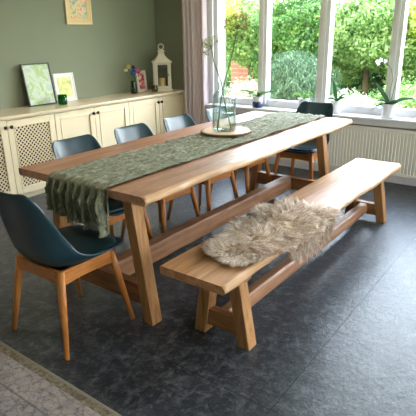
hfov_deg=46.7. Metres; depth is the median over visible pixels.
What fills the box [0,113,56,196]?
base cabinet
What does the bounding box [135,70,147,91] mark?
picture frame
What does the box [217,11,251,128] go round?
dried flower
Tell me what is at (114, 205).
seat cushion
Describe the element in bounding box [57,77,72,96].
print
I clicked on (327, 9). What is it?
window
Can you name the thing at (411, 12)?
birch tree
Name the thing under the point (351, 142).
radiator
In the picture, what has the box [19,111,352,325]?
dining table
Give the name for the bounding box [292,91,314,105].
potted plant
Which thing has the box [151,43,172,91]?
lantern
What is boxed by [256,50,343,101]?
bush
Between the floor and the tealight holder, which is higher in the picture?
the tealight holder
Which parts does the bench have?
leg, cross rail, leg, leg, cross rail, leg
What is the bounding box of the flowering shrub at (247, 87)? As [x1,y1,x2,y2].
[226,77,257,97]
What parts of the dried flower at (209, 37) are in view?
stem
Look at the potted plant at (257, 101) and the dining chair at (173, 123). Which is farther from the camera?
the potted plant at (257, 101)
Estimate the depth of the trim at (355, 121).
4.85 m
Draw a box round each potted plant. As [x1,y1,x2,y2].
[239,90,274,107]
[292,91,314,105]
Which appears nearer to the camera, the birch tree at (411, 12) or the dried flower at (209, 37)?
the dried flower at (209, 37)
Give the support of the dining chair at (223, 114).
on the floor
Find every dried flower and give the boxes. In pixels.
[200,35,231,127]
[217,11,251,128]
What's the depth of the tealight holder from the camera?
5.01 m
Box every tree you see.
[226,0,244,35]
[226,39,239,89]
[331,0,415,95]
[405,0,415,56]
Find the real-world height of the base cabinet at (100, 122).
0.777 m
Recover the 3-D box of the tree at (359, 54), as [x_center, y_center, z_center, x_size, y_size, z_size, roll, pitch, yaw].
[3.074,-2.554,8.548,1.990,2.601,1.951,13,24,34]
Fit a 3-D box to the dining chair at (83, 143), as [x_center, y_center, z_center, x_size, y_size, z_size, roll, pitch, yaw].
[-0.689,-0.022,3.182,0.559,0.840,0.467,13,24,34]
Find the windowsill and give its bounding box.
[206,103,415,123]
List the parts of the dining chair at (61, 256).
leg, apron rail, seat plate, leg, leg, apron rail, leg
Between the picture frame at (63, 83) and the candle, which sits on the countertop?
the picture frame at (63, 83)
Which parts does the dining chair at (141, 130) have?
leg, leg, leg, apron rail, leg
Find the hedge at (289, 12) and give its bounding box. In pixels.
[245,0,355,94]
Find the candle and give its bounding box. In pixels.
[159,78,165,85]
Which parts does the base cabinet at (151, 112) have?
door, moulding, door, moulding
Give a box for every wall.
[0,0,156,108]
[154,0,415,129]
[231,54,255,97]
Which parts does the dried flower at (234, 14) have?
stem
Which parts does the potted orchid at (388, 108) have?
pot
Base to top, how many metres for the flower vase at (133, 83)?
0.150 m
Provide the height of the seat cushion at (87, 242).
0.086 m
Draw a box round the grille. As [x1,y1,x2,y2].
[347,124,415,131]
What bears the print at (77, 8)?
attached to the painting at (79, 12)
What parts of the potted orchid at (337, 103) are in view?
pot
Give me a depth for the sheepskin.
2.59 m
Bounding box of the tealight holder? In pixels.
[57,94,67,104]
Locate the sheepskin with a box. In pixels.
[199,196,344,267]
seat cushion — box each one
[59,226,115,254]
[108,198,123,211]
[287,140,316,151]
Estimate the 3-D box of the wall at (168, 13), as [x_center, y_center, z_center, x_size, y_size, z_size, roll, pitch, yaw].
[2.318,-1.433,4.459,7.250,2.550,0.300,13,24,34]
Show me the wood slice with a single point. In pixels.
(239, 130)
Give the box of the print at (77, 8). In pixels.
[69,0,86,18]
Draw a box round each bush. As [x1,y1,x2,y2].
[226,0,258,97]
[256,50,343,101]
[308,3,415,107]
[329,87,383,106]
[369,75,415,108]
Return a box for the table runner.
[44,111,326,237]
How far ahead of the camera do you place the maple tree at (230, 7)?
9.21 m
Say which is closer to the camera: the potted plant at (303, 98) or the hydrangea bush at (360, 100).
the potted plant at (303, 98)
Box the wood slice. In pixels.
[201,126,251,136]
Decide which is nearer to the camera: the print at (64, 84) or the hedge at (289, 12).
the print at (64, 84)
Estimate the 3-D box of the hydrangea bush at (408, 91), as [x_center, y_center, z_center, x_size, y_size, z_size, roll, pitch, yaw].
[3.106,-1.449,7.516,1.308,1.204,1.125,13,24,34]
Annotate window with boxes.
[213,0,415,117]
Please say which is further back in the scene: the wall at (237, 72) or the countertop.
the wall at (237, 72)
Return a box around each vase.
[131,81,136,93]
[212,81,235,131]
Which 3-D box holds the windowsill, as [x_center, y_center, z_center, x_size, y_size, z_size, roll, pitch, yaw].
[1.808,-0.890,4.807,4.460,0.025,0.205,13,24,34]
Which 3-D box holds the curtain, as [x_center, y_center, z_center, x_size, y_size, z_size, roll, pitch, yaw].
[-0.160,-1.813,5.903,0.368,2.345,0.099,13,24,34]
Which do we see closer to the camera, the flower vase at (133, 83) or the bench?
the bench
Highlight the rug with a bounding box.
[0,341,121,415]
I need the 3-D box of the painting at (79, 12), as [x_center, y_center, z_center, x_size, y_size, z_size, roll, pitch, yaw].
[-1.424,-2.250,5.260,0.020,0.460,0.352,13,24,34]
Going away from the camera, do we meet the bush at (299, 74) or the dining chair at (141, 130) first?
the dining chair at (141, 130)
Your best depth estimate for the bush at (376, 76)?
9.24 m
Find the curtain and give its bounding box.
[182,0,208,124]
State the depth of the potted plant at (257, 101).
5.58 m
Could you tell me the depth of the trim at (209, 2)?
5.87 m
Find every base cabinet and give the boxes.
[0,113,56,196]
[53,102,129,147]
[127,93,184,134]
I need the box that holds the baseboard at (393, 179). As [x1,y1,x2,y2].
[263,157,415,185]
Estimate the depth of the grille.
4.84 m
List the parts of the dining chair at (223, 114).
leg, apron rail, leg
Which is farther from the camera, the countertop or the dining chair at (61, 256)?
the countertop
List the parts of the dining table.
leg, cross rail, leg, leg, cross rail, leg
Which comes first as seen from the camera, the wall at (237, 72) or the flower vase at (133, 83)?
the flower vase at (133, 83)
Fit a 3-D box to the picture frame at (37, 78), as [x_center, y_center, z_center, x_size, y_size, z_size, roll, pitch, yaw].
[-1.749,-1.279,4.987,0.085,0.422,0.335,13,24,34]
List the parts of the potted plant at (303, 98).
pot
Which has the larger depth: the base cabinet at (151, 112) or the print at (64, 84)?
the base cabinet at (151, 112)
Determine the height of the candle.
0.122 m
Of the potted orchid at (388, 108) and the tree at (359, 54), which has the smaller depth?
the potted orchid at (388, 108)
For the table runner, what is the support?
on the dining table
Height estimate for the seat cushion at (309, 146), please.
0.086 m
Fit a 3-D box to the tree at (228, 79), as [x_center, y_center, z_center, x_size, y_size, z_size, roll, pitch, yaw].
[1.041,-4.933,15.167,2.601,2.793,2.308,2,20,8]
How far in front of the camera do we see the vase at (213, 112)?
3.53 m
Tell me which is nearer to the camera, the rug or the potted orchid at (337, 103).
the rug
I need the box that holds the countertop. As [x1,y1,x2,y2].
[0,89,183,120]
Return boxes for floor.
[0,163,415,415]
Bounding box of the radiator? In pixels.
[270,124,415,178]
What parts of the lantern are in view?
post, cornice, door, post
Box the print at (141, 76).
[138,73,145,88]
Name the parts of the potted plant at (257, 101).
pot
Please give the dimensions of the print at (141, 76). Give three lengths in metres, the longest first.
0.236 x 0.146 x 0.003 m
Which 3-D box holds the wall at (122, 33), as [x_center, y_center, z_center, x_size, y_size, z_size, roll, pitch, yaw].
[-2.725,-1.173,3.966,0.200,2.550,7.190,13,24,34]
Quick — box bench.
[160,158,400,350]
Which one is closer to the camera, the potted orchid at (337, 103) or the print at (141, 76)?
the potted orchid at (337, 103)
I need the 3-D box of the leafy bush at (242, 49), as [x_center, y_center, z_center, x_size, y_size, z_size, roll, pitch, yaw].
[0.776,-3.306,10.569,1.678,2.733,2.036,-12,22,-28]
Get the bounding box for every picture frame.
[19,62,56,106]
[52,72,77,101]
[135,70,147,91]
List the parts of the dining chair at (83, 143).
leg, apron rail, leg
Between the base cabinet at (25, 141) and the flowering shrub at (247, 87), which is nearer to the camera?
the base cabinet at (25, 141)
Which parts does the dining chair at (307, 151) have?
leg, leg, apron rail, leg, apron rail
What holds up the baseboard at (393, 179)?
attached to the wall at (168, 13)
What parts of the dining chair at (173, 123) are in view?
leg, leg, leg, apron rail, leg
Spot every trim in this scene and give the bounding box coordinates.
[207,0,213,102]
[209,106,415,128]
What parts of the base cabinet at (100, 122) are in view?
door, moulding, door, moulding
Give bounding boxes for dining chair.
[0,191,134,360]
[52,134,152,239]
[114,123,199,238]
[163,114,238,219]
[206,106,271,192]
[273,101,333,178]
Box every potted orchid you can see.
[326,81,347,113]
[375,24,414,117]
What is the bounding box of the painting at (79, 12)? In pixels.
[64,0,92,24]
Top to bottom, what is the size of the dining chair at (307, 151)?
0.840 m
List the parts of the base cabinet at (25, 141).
moulding, door, moulding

